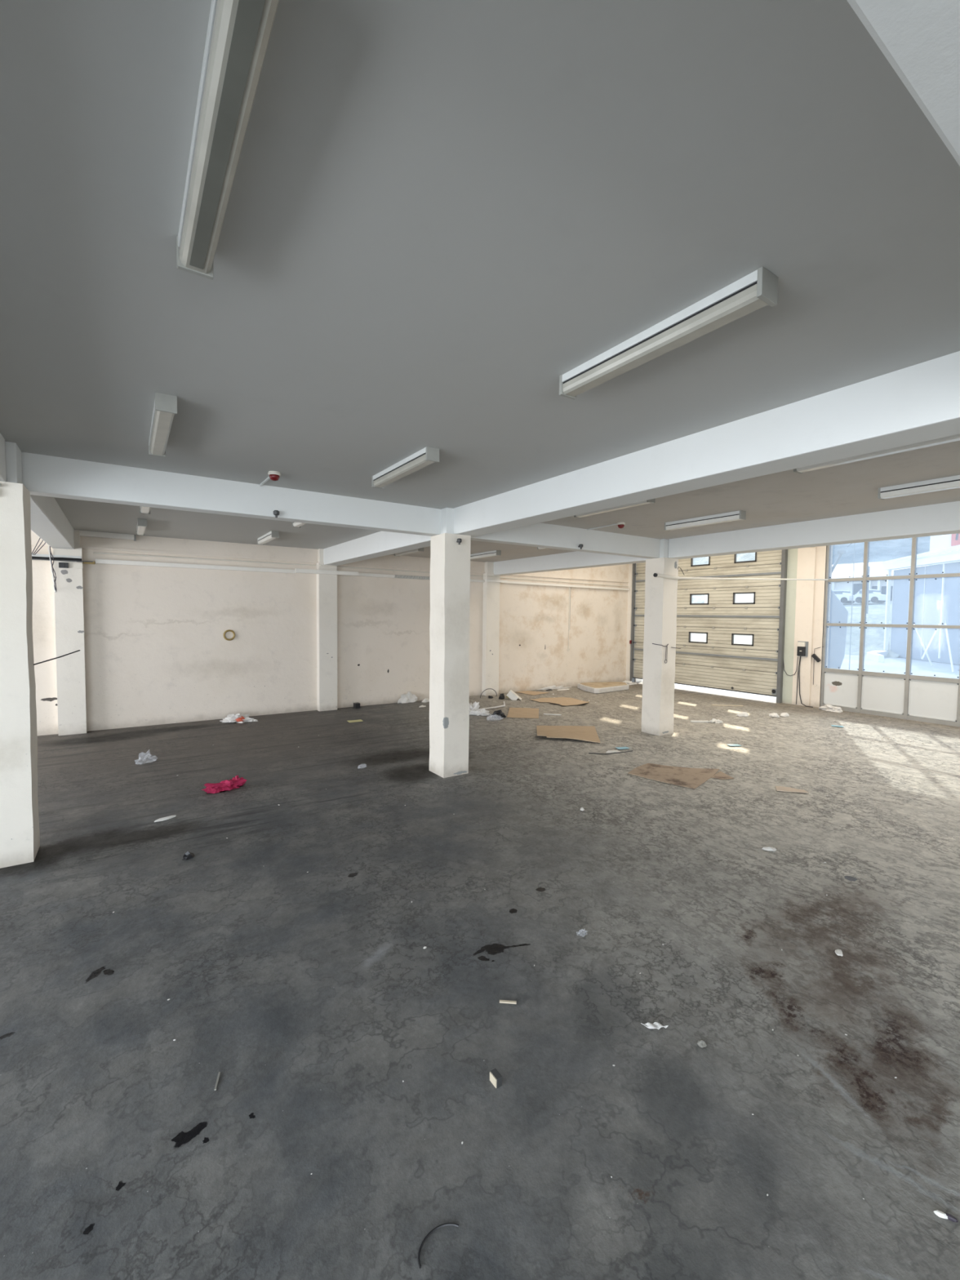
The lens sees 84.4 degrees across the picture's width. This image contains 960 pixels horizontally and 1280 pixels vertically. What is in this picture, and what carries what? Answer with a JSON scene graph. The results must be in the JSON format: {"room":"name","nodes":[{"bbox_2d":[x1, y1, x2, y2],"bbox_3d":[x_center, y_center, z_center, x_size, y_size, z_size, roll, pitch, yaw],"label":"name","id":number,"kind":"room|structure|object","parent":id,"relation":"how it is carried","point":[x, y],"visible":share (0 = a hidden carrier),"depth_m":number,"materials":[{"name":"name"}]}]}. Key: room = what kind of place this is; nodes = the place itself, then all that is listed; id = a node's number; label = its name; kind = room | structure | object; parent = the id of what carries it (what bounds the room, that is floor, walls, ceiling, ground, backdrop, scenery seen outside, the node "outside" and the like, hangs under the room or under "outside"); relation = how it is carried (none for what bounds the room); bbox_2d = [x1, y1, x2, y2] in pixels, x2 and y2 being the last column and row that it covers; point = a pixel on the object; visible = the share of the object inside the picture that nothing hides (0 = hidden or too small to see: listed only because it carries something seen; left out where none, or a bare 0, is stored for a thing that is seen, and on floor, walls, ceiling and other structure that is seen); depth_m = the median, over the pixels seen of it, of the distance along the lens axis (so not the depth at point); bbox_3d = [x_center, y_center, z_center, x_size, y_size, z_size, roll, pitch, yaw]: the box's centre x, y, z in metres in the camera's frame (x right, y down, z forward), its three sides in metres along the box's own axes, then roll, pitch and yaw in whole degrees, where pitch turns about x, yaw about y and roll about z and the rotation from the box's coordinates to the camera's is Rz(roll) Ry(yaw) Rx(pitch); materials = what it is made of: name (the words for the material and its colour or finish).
{"room":"empty garage workshop","nodes":[
{"label":"empty garage workshop","id":0,"kind":"room"},
{"bbox_2d":[31,545,627,735],"bbox_3d":[-3.265,-0.805,12.281,20.876,4.750,0.300,-1,3,-34],"label":"wall","id":1,"kind":"structure","parent":0,"point":[157,652],"depth_m":11.32,"materials":[{"name":"paint"}]},
{"bbox_2d":[31,553,94,564],"bbox_3d":[-7.782,-1.399,8.845,2.170,0.123,0.253,-1,3,-34],"label":"cable tray","id":2,"kind":"object","parent":1,"relation":"attached to","point":[37,557],"visible":0.62,"depth_m":9.13,"materials":[{"name":"white metal"}]},
{"bbox_2d":[48,546,56,592],"bbox_3d":[-7.290,-1.203,9.025,0.099,0.783,0.027,-1,3,-34],"label":"wires","id":3,"kind":"object","parent":2,"relation":"hanging from","point":[50,552],"visible":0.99,"depth_m":9.02,"materials":[{"name":"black plastic"}]},
{"bbox_2d":[53,529,87,735],"bbox_3d":[-7.244,-0.133,9.359,0.397,3.609,0.179,-1,3,-34],"label":"column","id":4,"kind":"structure","parent":1,"relation":"attached to","point":[68,596],"depth_m":9.30,"materials":[{"name":"paint"}]},
{"bbox_2d":[95,559,295,573],"bbox_3d":[-5.465,-1.453,10.516,3.520,0.075,0.060,-1,3,-34],"label":"cable trunking","id":5,"kind":"object","parent":1,"relation":"attached to","point":[97,561],"visible":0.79,"depth_m":10.35,"materials":[{"name":"plastic"}]},
{"bbox_2d":[294,568,358,575],"bbox_3d":[-3.373,-1.500,11.723,1.400,0.085,0.060,-1,3,-34],"label":"cable trunking","id":6,"kind":"object","parent":1,"relation":"attached to","point":[296,570],"visible":1,"depth_m":11.67,"materials":[{"name":"plastic"}]},
{"bbox_2d":[316,548,337,711],"bbox_3d":[-3.441,-0.217,11.907,0.407,3.609,0.179,-1,3,-34],"label":"column","id":7,"kind":"structure","parent":1,"relation":"attached to","point":[326,584],"depth_m":11.84,"materials":[{"name":"paint"}]},
{"bbox_2d":[31,529,629,582],"bbox_3d":[-1.427,-2.483,13.211,15.826,1.450,0.050,-1,3,-34],"label":"beam","id":8,"kind":"structure","parent":1,"relation":"attached to","point":[615,573],"depth_m":11.17,"materials":[{"name":"paint"}]},
{"bbox_2d":[93,551,628,586],"bbox_3d":[-0.979,-1.674,13.445,14.300,0.108,0.193,-1,3,-34],"label":"conduit","id":9,"kind":"object","parent":1,"relation":"attached to","point":[93,552],"visible":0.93,"depth_m":11.58,"materials":[{"name":"white plastic"}]},
{"bbox_2d":[355,573,395,577],"bbox_3d":[-2.474,-1.529,12.519,0.980,0.070,0.060,-1,3,-34],"label":"cable trunking","id":10,"kind":"object","parent":1,"relation":"attached to","point":[359,574],"visible":0.79,"depth_m":12.50,"materials":[{"name":"plastic"}]},
{"bbox_2d":[395,574,430,579],"bbox_3d":[-1.520,-1.552,13.187,1.350,0.080,0.057,-1,3,-34],"label":"slotted trunking","id":11,"kind":"object","parent":1,"relation":"attached to","point":[399,576],"visible":0.7,"depth_m":13.07,"materials":[{"name":"white plastic"}]},
{"bbox_2d":[481,561,499,695],"bbox_3d":[0.300,-0.301,14.413,0.430,3.609,0.179,-1,3,-34],"label":"column","id":12,"kind":"structure","parent":1,"relation":"attached to","point":[491,608],"depth_m":14.33,"materials":[{"name":"paint"}]},
{"bbox_2d":[506,581,629,590],"bbox_3d":[2.742,-1.635,16.014,5.240,0.090,0.060,-1,3,-34],"label":"cable trunking","id":13,"kind":"object","parent":1,"relation":"attached to","point":[508,582],"visible":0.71,"depth_m":15.86,"materials":[{"name":"plastic"}]},
{"bbox_2d":[567,586,570,651],"bbox_3d":[2.705,-0.639,16.099,0.104,1.968,0.030,-1,3,-34],"label":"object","id":14,"kind":"object","parent":13,"relation":"hanging from","point":[569,587],"visible":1,"depth_m":16.09,"materials":[{"name":"white plastic"}]},
{"bbox_2d":[0,680,959,1279],"bbox_3d":[1.634,2.074,5.065,20.876,0.200,17.991,-1,3,-34],"label":"floor","id":15,"kind":"structure","parent":0,"point":[313,996],"depth_m":3.03,"materials":[{"name":"concrete"}]},
{"bbox_2d":[0,441,39,868],"bbox_3d":[-4.144,0.131,4.590,0.399,3.609,0.383,-1,3,-34],"label":"concrete column","id":16,"kind":"structure","parent":15,"relation":"on","point":[20,835],"depth_m":4.51,"materials":[{"name":"paint"}]},
{"bbox_2d":[33,649,79,665],"bbox_3d":[-3.976,0.161,4.994,0.021,0.098,0.585,0,3,-3],"label":"metal rod","id":17,"kind":"object","parent":16,"relation":"attached to","point":[78,650],"visible":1,"depth_m":4.96,"materials":[{"name":"grey metal"}]},
{"bbox_2d":[154,814,176,822],"bbox_3d":[-3.327,1.883,5.595,0.067,0.022,0.211,3,4,40],"label":"flake","id":18,"kind":"object","parent":15,"relation":"on","point":[170,816],"visible":1,"depth_m":5.58,"materials":[{"name":"paper"}]},
{"bbox_2d":[182,851,194,860],"bbox_3d":[-2.604,1.913,4.722,0.101,0.061,0.074,-1,3,-34],"label":"nugget","id":19,"kind":"object","parent":15,"relation":"on","point":[188,855],"visible":1,"depth_m":4.71,"materials":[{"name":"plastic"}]},
{"bbox_2d":[200,774,246,793],"bbox_3d":[-3.176,1.788,6.570,0.525,0.120,0.262,-1,3,-34],"label":"cloth","id":20,"kind":"object","parent":15,"relation":"on","point":[236,782],"visible":1,"depth_m":6.51,"materials":[{"name":"fabric"}]},
{"bbox_2d":[219,713,257,723],"bbox_3d":[-4.830,1.550,10.588,0.683,0.173,0.386,-1,3,-34],"label":"plastic bag","id":21,"kind":"object","parent":15,"relation":"on","point":[231,718],"visible":1,"depth_m":10.51,"materials":[{"name":"white plastic"}]},
{"bbox_2d":[235,715,244,721],"bbox_3d":[-4.778,1.560,10.515,0.214,0.105,0.092,0,3,-17],"label":"print","id":22,"kind":"object","parent":21,"relation":"attached to","point":[237,718],"depth_m":10.49},
{"bbox_2d":[397,691,417,703],"bbox_3d":[-1.802,1.410,13.094,0.542,0.270,0.143,-1,3,-34],"label":"lump","id":23,"kind":"object","parent":15,"relation":"on","point":[408,697],"visible":1,"depth_m":13.07,"materials":[{"name":"white plastic"}]},
{"bbox_2d":[417,1222,458,1268],"bbox_3d":[-0.158,2.105,1.860,0.180,0.007,0.060,-2,4,-44],"label":"bent rubber","id":24,"kind":"object","parent":15,"relation":"on","point":[445,1224],"visible":1,"depth_m":1.88,"materials":[{"name":"black rubber"}]},
{"bbox_2d":[429,507,471,777],"bbox_3d":[-0.420,0.037,7.298,0.408,3.609,0.421,-1,3,-34],"label":"concrete column","id":25,"kind":"structure","parent":15,"relation":"on","point":[450,561],"depth_m":7.15,"materials":[{"name":"paint"}]},
{"bbox_2d":[469,701,505,715],"bbox_3d":[0.088,1.475,12.123,0.745,0.273,1.349,1,3,18],"label":"bundle","id":26,"kind":"object","parent":15,"relation":"on","point":[473,708],"visible":0.76,"depth_m":11.63,"materials":[{"name":"white plastic"}]},
{"bbox_2d":[489,1068,502,1088],"bbox_3d":[0.074,2.060,2.488,0.034,0.045,0.055,-1,3,-34],"label":"wood offcut","id":27,"kind":"object","parent":15,"relation":"on","point":[495,1078],"visible":1,"depth_m":2.47,"materials":[{"name":"wood"}]},
{"bbox_2d":[491,709,506,718],"bbox_3d":[0.392,1.574,11.326,0.291,0.159,0.226,-1,3,-34],"label":"bag","id":28,"kind":"object","parent":15,"relation":"on","point":[498,713],"visible":1,"depth_m":11.27,"materials":[{"name":"plastic"}]},
{"bbox_2d":[499,1000,516,1004],"bbox_3d":[0.158,2.051,2.999,0.096,0.010,0.012,1,3,5],"label":"wood splinter","id":29,"kind":"object","parent":15,"relation":"on","point":[500,1001],"visible":1,"depth_m":3.00,"materials":[{"name":"beige wood"}]},
{"bbox_2d":[506,689,521,700],"bbox_3d":[0.887,1.451,13.749,0.386,0.295,0.240,1,3,9],"label":"carton","id":30,"kind":"object","parent":15,"relation":"on","point":[512,695],"visible":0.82,"depth_m":13.64,"materials":[{"name":"cardboard"}]},
{"bbox_2d":[506,707,538,718],"bbox_3d":[0.971,1.627,11.851,0.684,0.014,1.188,1,3,7],"label":"cardboard sheet","id":31,"kind":"object","parent":15,"relation":"on","point":[522,713],"visible":1,"depth_m":11.79,"materials":[{"name":"brown cardboard"}]},
{"bbox_2d":[515,690,549,695],"bbox_3d":[1.451,1.481,14.946,0.715,0.015,0.696,3,4,45],"label":"cardboard sheet","id":32,"kind":"object","parent":15,"relation":"on","point":[528,692],"visible":1,"depth_m":14.89,"materials":[{"name":"brown cardboard"}]},
{"bbox_2d":[537,684,571,689],"bbox_3d":[2.204,1.398,15.776,1.393,0.116,0.144,-1,3,-30],"label":"scraps","id":33,"kind":"object","parent":15,"relation":"on","point":[553,686],"visible":0.95,"depth_m":15.73,"materials":[{"name":"white paper"}]},
{"bbox_2d":[529,697,589,706],"bbox_3d":[2.061,1.536,13.417,1.100,0.063,1.420,-1,3,-34],"label":"cardboard","id":34,"kind":"object","parent":15,"relation":"on","point":[560,700],"visible":1,"depth_m":13.49,"materials":[{"name":"brown cardboard"}]},
{"bbox_2d":[536,725,600,742],"bbox_3d":[1.605,1.705,9.835,1.128,0.070,1.315,1,3,8],"label":"carton","id":35,"kind":"object","parent":15,"relation":"on","point":[587,733],"visible":1,"depth_m":9.80,"materials":[{"name":"cardboard"}]},
{"bbox_2d":[577,681,629,693],"bbox_3d":[3.704,1.391,15.837,1.856,0.153,1.174,-1,3,-34],"label":"mattress","id":36,"kind":"object","parent":15,"relation":"on","point":[593,687],"visible":1,"depth_m":15.48,"materials":[{"name":"white fabric"}]},
{"bbox_2d":[640,1022,668,1029],"bbox_3d":[0.935,2.063,2.829,0.139,0.015,0.040,0,3,-7],"label":"paper scrap","id":37,"kind":"object","parent":15,"relation":"on","point":[655,1025],"visible":1,"depth_m":2.83,"materials":[{"name":"white paper"}]},
{"bbox_2d":[641,538,678,736],"bbox_3d":[3.372,-0.051,9.929,0.417,3.609,0.421,-1,3,-34],"label":"concrete column","id":38,"kind":"structure","parent":15,"relation":"on","point":[660,593],"depth_m":9.79,"materials":[{"name":"paint"}]},
{"bbox_2d":[653,573,828,580],"bbox_3d":[5.743,-1.285,11.101,6.258,0.262,0.071,-1,3,-33],"label":"pole","id":39,"kind":"object","parent":38,"relation":"attached to","point":[655,575],"visible":1,"depth_m":10.34,"materials":[{"name":"plastic"}]},
{"bbox_2d":[627,763,733,789],"bbox_3d":[2.781,1.852,7.389,1.204,0.034,1.091,-1,3,-34],"label":"cardboard sheet","id":40,"kind":"object","parent":15,"relation":"on","point":[691,778],"visible":1,"depth_m":7.32,"materials":[{"name":"brown cardboard"}]},
{"bbox_2d":[690,718,723,723],"bbox_3d":[4.720,1.673,10.982,0.652,0.085,0.188,0,3,-5],"label":"wrapper","id":41,"kind":"object","parent":15,"relation":"on","point":[713,720],"visible":1,"depth_m":11.00,"materials":[{"name":"paper"}]},
{"bbox_2d":[775,786,808,793],"bbox_3d":[3.959,1.905,6.742,0.363,0.015,0.194,1,3,18],"label":"strip","id":42,"kind":"object","parent":15,"relation":"on","point":[778,788],"visible":1,"depth_m":6.73,"materials":[{"name":"beige cardboard"}]},
{"bbox_2d":[818,704,843,712],"bbox_3d":[8.299,1.602,12.539,0.254,0.149,0.516,-1,3,-34],"label":"clear bag","id":43,"kind":"object","parent":15,"relation":"on","point":[827,707],"visible":1,"depth_m":12.47,"materials":[{"name":"white plastic"}]},
{"bbox_2d":[933,1209,958,1222],"bbox_3d":[1.714,2.116,1.948,0.071,0.013,0.023,1,3,18],"label":"scrap","id":44,"kind":"object","parent":15,"relation":"on","point":[942,1215],"visible":1,"depth_m":1.94,"materials":[{"name":"paper"}]},
{"bbox_2d":[0,0,959,562],"bbox_3d":[-0.891,-1.673,3.162,14.700,0.200,17.991,-1,3,-34],"label":"ceiling","id":45,"kind":"structure","parent":0,"point":[438,212],"depth_m":2.02,"materials":[{"name":"paint"}]},
{"bbox_2d":[0,433,6,481],"bbox_3d":[-0.904,-1.251,-0.417,0.320,0.397,11.430,-1,3,-34],"label":"beam","id":46,"kind":"structure","parent":45,"relation":"attached to","point":[2,455],"depth_m":4.30,"materials":[{"name":"paint"}]},
{"bbox_2d":[30,494,74,549],"bbox_3d":[-5.811,-1.665,7.064,0.310,0.397,5.441,-1,3,-34],"label":"beam","id":47,"kind":"structure","parent":45,"relation":"attached to","point":[48,520],"depth_m":6.94,"materials":[{"name":"paint"}]},
{"bbox_2d":[79,530,136,541],"bbox_3d":[-6.817,-1.891,9.572,1.000,0.109,0.080,-1,3,-34],"label":"fluorescent light","id":48,"kind":"object","parent":45,"relation":"attached to","point":[82,533],"visible":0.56,"depth_m":9.58,"materials":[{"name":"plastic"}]},
{"bbox_2d":[136,518,146,535],"bbox_3d":[-5.513,-1.830,8.616,0.124,0.112,1.200,-1,3,-34],"label":"fluorescent light","id":49,"kind":"object","parent":45,"relation":"attached to","point":[141,523],"visible":1,"depth_m":8.22,"materials":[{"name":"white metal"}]},
{"bbox_2d":[136,525,146,535],"bbox_3d":[-5.513,-1.805,8.618,0.108,0.054,1.160,-1,3,-34],"label":"diffuser","id":50,"kind":"object","parent":49,"relation":"attached to","point":[140,530],"depth_m":8.64,"materials":[{"name":"white plastic"}]},
{"bbox_2d":[139,506,151,514],"bbox_3d":[-4.154,-1.718,6.593,0.124,0.112,1.200,-1,3,-34],"label":"fluorescent light","id":51,"kind":"object","parent":45,"relation":"attached to","point":[146,510],"visible":0.27,"depth_m":6.88,"materials":[{"name":"white metal"}]},
{"bbox_2d":[148,391,177,457],"bbox_3d":[-2.373,-1.570,3.939,0.124,0.112,1.200,-1,3,-34],"label":"fluorescent light","id":52,"kind":"object","parent":45,"relation":"attached to","point":[165,406],"visible":1,"depth_m":3.69,"materials":[{"name":"white metal"}]},
{"bbox_2d":[149,410,174,455],"bbox_3d":[-2.373,-1.545,3.940,0.108,0.054,1.160,-1,3,-34],"label":"diffuser","id":53,"kind":"object","parent":52,"relation":"attached to","point":[162,422],"depth_m":3.86,"materials":[{"name":"white plastic"}]},
{"bbox_2d":[176,0,279,279],"bbox_3d":[-0.764,-1.437,1.542,0.124,0.112,1.200,-1,3,-34],"label":"fluorescent light","id":54,"kind":"object","parent":45,"relation":"attached to","point":[238,33],"visible":1,"depth_m":1.41,"materials":[{"name":"white metal"}]},
{"bbox_2d":[21,452,440,536],"bbox_3d":[-2.376,-1.583,6.027,4.420,0.390,0.211,-1,3,-34],"label":"beam","id":55,"kind":"structure","parent":45,"relation":"attached to","point":[42,475],"depth_m":5.59,"materials":[{"name":"paint"}]},
{"bbox_2d":[257,530,279,544],"bbox_3d":[-3.893,-1.866,9.702,0.124,0.112,1.200,-1,3,-34],"label":"fluorescent light","id":56,"kind":"object","parent":45,"relation":"attached to","point":[272,535],"visible":1,"depth_m":9.49,"materials":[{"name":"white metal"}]},
{"bbox_2d":[257,534,275,544],"bbox_3d":[-3.893,-1.841,9.703,0.108,0.054,1.160,-1,3,-34],"label":"diffuser","id":57,"kind":"object","parent":56,"relation":"attached to","point":[264,539],"depth_m":9.67,"materials":[{"name":"white plastic"}]},
{"bbox_2d":[259,471,280,485],"bbox_3d":[-2.229,-1.662,5.572,0.124,0.084,0.682,-1,3,-34],"label":"fire alarm","id":58,"kind":"object","parent":45,"relation":"attached to","point":[273,475],"visible":1,"depth_m":5.31,"materials":[{"name":"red plastic"}]},
{"bbox_2d":[323,530,431,565],"bbox_3d":[-1.903,-1.749,9.682,0.320,0.402,5.441,-1,3,-34],"label":"beam","id":59,"kind":"structure","parent":45,"relation":"attached to","point":[380,544],"depth_m":9.44,"materials":[{"name":"paint"}]},
{"bbox_2d":[371,446,439,488],"bbox_3d":[-0.731,-1.604,4.991,0.124,0.112,1.200,-1,3,-34],"label":"fluorescent light","id":60,"kind":"object","parent":45,"relation":"attached to","point":[428,455],"visible":1,"depth_m":4.83,"materials":[{"name":"white metal"}]},
{"bbox_2d":[394,547,423,556],"bbox_3d":[-1.554,-1.929,11.509,0.124,0.112,1.200,-1,3,-34],"label":"fluorescent light","id":61,"kind":"object","parent":45,"relation":"attached to","point":[421,549],"visible":0.44,"depth_m":11.39,"materials":[{"name":"white metal"}]},
{"bbox_2d":[470,550,501,559],"bbox_3d":[0.081,-1.942,12.124,0.124,0.112,1.200,-1,3,-34],"label":"fluorescent light","id":62,"kind":"object","parent":45,"relation":"attached to","point":[495,553],"visible":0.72,"depth_m":11.96,"materials":[{"name":"white metal"}]},
{"bbox_2d":[470,552,498,559],"bbox_3d":[0.080,-1.917,12.125,0.108,0.054,1.160,-1,3,-34],"label":"diffuser","id":63,"kind":"object","parent":62,"relation":"attached to","point":[480,555],"depth_m":12.07,"materials":[{"name":"white plastic"}]},
{"bbox_2d":[471,522,660,558],"bbox_3d":[1.449,-1.668,8.590,4.470,0.390,0.211,-1,3,-34],"label":"beam","id":64,"kind":"structure","parent":45,"relation":"attached to","point":[540,535],"depth_m":8.55,"materials":[{"name":"paint"}]},
{"bbox_2d":[586,522,625,529],"bbox_3d":[1.957,-1.752,8.305,0.124,0.084,0.782,-1,3,-34],"label":"fire alarm","id":65,"kind":"object","parent":45,"relation":"attached to","point":[620,525],"visible":1,"depth_m":8.03,"materials":[{"name":"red plastic"}]},
{"bbox_2d":[573,498,655,518],"bbox_3d":[1.631,-1.656,6.549,0.124,0.112,1.200,-1,3,-34],"label":"fluorescent light","id":66,"kind":"object","parent":45,"relation":"attached to","point":[652,500],"visible":0.34,"depth_m":6.46,"materials":[{"name":"white metal"}]},
{"bbox_2d":[559,266,777,399],"bbox_3d":[0.852,-1.475,2.660,0.124,0.112,1.200,-1,3,-34],"label":"fluorescent light","id":67,"kind":"object","parent":45,"relation":"attached to","point":[758,289],"visible":1,"depth_m":2.47,"materials":[{"name":"white metal"}]},
{"bbox_2d":[664,510,746,530],"bbox_3d":[3.165,-1.688,7.529,0.124,0.112,1.200,-1,3,-34],"label":"fluorescent light","id":68,"kind":"object","parent":45,"relation":"attached to","point":[735,515],"visible":1,"depth_m":7.42,"materials":[{"name":"white metal"}]},
{"bbox_2d":[453,351,959,537],"bbox_3d":[1.405,-1.478,4.755,0.338,0.397,5.860,-1,3,-34],"label":"beam","id":69,"kind":"structure","parent":45,"relation":"attached to","point":[919,402],"depth_m":3.71,"materials":[{"name":"paint"}]},
{"bbox_2d":[793,434,959,474],"bbox_3d":[3.181,-1.528,4.257,0.124,0.112,1.200,-1,3,-34],"label":"fluorescent light","id":70,"kind":"object","parent":45,"relation":"attached to","point":[953,437],"visible":0.35,"depth_m":4.20,"materials":[{"name":"white metal"}]},
{"bbox_2d":[846,0,959,166],"bbox_3d":[0.801,-1.296,0.828,14.300,0.394,0.320,-1,3,-34],"label":"beam","id":71,"kind":"structure","parent":45,"relation":"attached to","point":[920,39],"depth_m":0.99,"materials":[{"name":"paint"}]},
{"bbox_2d":[877,475,959,499],"bbox_3d":[4.693,-1.562,5.270,0.124,0.112,1.200,-1,3,-34],"label":"fluorescent light","id":72,"kind":"object","parent":45,"relation":"attached to","point":[953,482],"visible":1,"depth_m":5.44,"materials":[{"name":"white metal"}]},
{"bbox_2d":[626,563,632,680],"bbox_3d":[5.041,-0.977,17.587,0.266,4.750,0.131,-1,3,-34],"label":"wall","id":73,"kind":"structure","parent":0,"point":[630,566],"depth_m":17.52,"materials":[{"name":"paint"}]},
{"bbox_2d":[782,548,797,704],"bbox_3d":[8.047,-0.600,13.549,0.420,4.450,0.240,-1,3,-34],"label":"wall","id":74,"kind":"structure","parent":0,"point":[792,566],"depth_m":13.45,"materials":[{"name":"beige paint"}]},
{"bbox_2d":[791,545,832,707],"bbox_3d":[8.285,-0.580,13.195,0.420,4.450,0.615,-1,3,-34],"label":"wall","id":75,"kind":"structure","parent":0,"point":[811,561],"depth_m":13.06,"materials":[{"name":"paint"}]},
{"bbox_2d":[796,640,808,656],"bbox_3d":[8.015,0.222,13.169,0.088,0.375,0.240,-1,3,-34],"label":"control box","id":76,"kind":"object","parent":75,"relation":"attached to","point":[802,646],"visible":1,"depth_m":13.13,"materials":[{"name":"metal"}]},
{"bbox_3d":[10.089,-0.585,10.593,0.320,4.750,17.991,-1,3,-34],"label":"wall","id":77,"kind":"structure","parent":0,"visible":0},
{"bbox_2d":[630,549,787,702],"bbox_3d":[6.448,-0.713,15.538,0.220,4.450,4.850,-1,3,-34],"label":"door","id":78,"kind":"structure","parent":77,"relation":"in","point":[717,662],"depth_m":14.82,"materials":[{"name":"metal"}]},
{"bbox_2d":[820,537,959,727],"bbox_3d":[11.117,-0.241,8.872,0.100,4.250,9.764,-1,3,-34],"label":"window","id":79,"kind":"structure","parent":77,"relation":"in","point":[926,699],"depth_m":11.80,"materials":[{"name":"paint"}]},
{"bbox_3d":[7.784,-2.436,8.943,6.176,1.341,17.991,-1,3,-34],"label":"ceiling","id":80,"kind":"structure","parent":0,"visible":0},
{"bbox_2d":[493,551,648,575],"bbox_3d":[1.933,-1.962,12.245,0.327,0.646,5.441,-1,3,-34],"label":"beam","id":81,"kind":"structure","parent":80,"relation":"attached to","point":[577,559],"depth_m":12.12,"materials":[{"name":"paint"}]},
{"bbox_2d":[668,501,959,559],"bbox_3d":[6.843,-1.556,4.929,0.327,0.646,11.700,-1,3,-34],"label":"beam","id":82,"kind":"structure","parent":80,"relation":"attached to","point":[944,518],"depth_m":7.49,"materials":[{"name":"paint"}]},
{"label":"outside","id":83,"kind":"structure","parent":0,"visible":0},
{"bbox_2d":[641,654,959,698],"bbox_3d":[21.550,1.848,14.568,23.054,0.240,80.000,-1,3,-34],"label":"yard","id":84,"kind":"structure","parent":83,"point":[892,665],"depth_m":23.93,"materials":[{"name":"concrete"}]},
{"bbox_2d":[827,589,848,668],"bbox_3d":[11.482,-0.098,17.028,0.030,3.220,0.570,-1,3,-34],"label":"sheet","id":85,"kind":"object","parent":84,"relation":"on","point":[838,612],"visible":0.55,"depth_m":17.01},
{"bbox_2d":[831,550,846,573],"bbox_3d":[11.521,-0.800,18.715,0.140,4.499,2.288,-1,3,-34],"label":"post","id":86,"kind":"object","parent":84,"relation":"on","point":[841,553],"visible":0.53,"depth_m":17.79,"materials":[{"name":"metal"}]},
{"bbox_2d":[846,542,855,669],"bbox_3d":[13.476,-1.099,19.382,0.040,5.034,0.275,-1,3,-34],"label":"mast","id":87,"kind":"object","parent":84,"relation":"on","point":[855,543],"visible":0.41,"depth_m":19.27,"materials":[{"name":"metal"}]},
{"bbox_2d":[866,650,888,662],"bbox_3d":[21.807,0.864,29.114,0.867,0.340,5.344,3,4,39],"label":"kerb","id":88,"kind":"object","parent":84,"relation":"on","point":[876,655],"visible":0.96,"depth_m":28.36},
{"bbox_2d":[880,544,959,664],"bbox_3d":[27.344,-2.108,24.235,9.512,6.824,12.758,1,3,8],"label":"building","id":89,"kind":"structure","parent":84,"relation":"on","point":[936,602],"depth_m":27.79,"materials":[{"name":"metal"}]},
{"bbox_2d":[913,623,933,666],"bbox_3d":[20.734,0.248,24.765,1.166,2.004,0.070,0,3,-9],"label":"leaning pole","id":90,"kind":"object","parent":84,"relation":"on","point":[916,628],"visible":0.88,"depth_m":24.75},
{"bbox_2d":[921,623,940,659],"bbox_3d":[20.079,0.064,23.579,0.668,1.625,0.070,1,3,14],"label":"leaning pole","id":91,"kind":"object","parent":84,"relation":"on","point":[935,631],"visible":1,"depth_m":23.57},
{"bbox_2d":[944,622,954,672],"bbox_3d":[20.093,0.318,22.669,0.070,2.063,1.621,2,3,30],"label":"leaning pole","id":92,"kind":"object","parent":84,"relation":"on","point":[945,624],"visible":0.92,"depth_m":22.58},
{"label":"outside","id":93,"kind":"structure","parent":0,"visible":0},
{"bbox_2d":[690,600,899,657],"bbox_3d":[25.542,-2.360,60.178,40.500,4.502,48.400,-1,3,-34],"label":"bank","id":94,"kind":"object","parent":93,"point":[874,636],"visible":0.04,"depth_m":35.25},
{"bbox_2d":[704,560,928,603],"bbox_3d":[41.784,-6.455,59.339,15.300,5.600,29.500,-1,3,-34],"label":"warehouse","id":95,"kind":"structure","parent":94,"relation":"on","point":[841,571],"depth_m":54.46,"materials":[{"name":"metal"}]},
{"bbox_2d":[831,590,854,603],"bbox_3d":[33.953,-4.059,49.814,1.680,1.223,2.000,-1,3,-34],"label":"parked car","id":96,"kind":"object","parent":94,"relation":"on","point":[844,596],"visible":0.51,"depth_m":49.05,"materials":[{"name":"white paint"}]},
{"bbox_2d":[866,565,870,613],"bbox_3d":[27.632,-3.548,37.703,0.111,3.400,0.111,0,3,-11],"label":"lamp post","id":97,"kind":"object","parent":94,"relation":"on","point":[868,571],"visible":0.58,"depth_m":37.66,"materials":[{"name":"metal"}]},
{"bbox_2d":[853,589,885,603],"bbox_3d":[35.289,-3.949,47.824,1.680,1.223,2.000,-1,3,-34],"label":"parked car","id":98,"kind":"object","parent":94,"relation":"on","point":[875,596],"visible":0.76,"depth_m":47.18,"materials":[{"name":"white paint"}]},
{"bbox_2d":[928,533,959,565],"bbox_3d":[34.694,-6.752,38.166,0.635,7.900,3.500,-1,3,-34],"label":"signboard","id":99,"kind":"object","parent":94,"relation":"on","point":[942,541],"visible":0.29,"depth_m":38.82,"materials":[{"name":"metal"}]},
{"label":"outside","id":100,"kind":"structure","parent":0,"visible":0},
{"bbox_2d":[692,536,930,603],"bbox_3d":[82.485,-40.965,149.551,155.000,68.598,220.000,-1,3,-34],"label":"hillside","id":101,"kind":"structure","parent":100,"point":[889,549],"depth_m":79.08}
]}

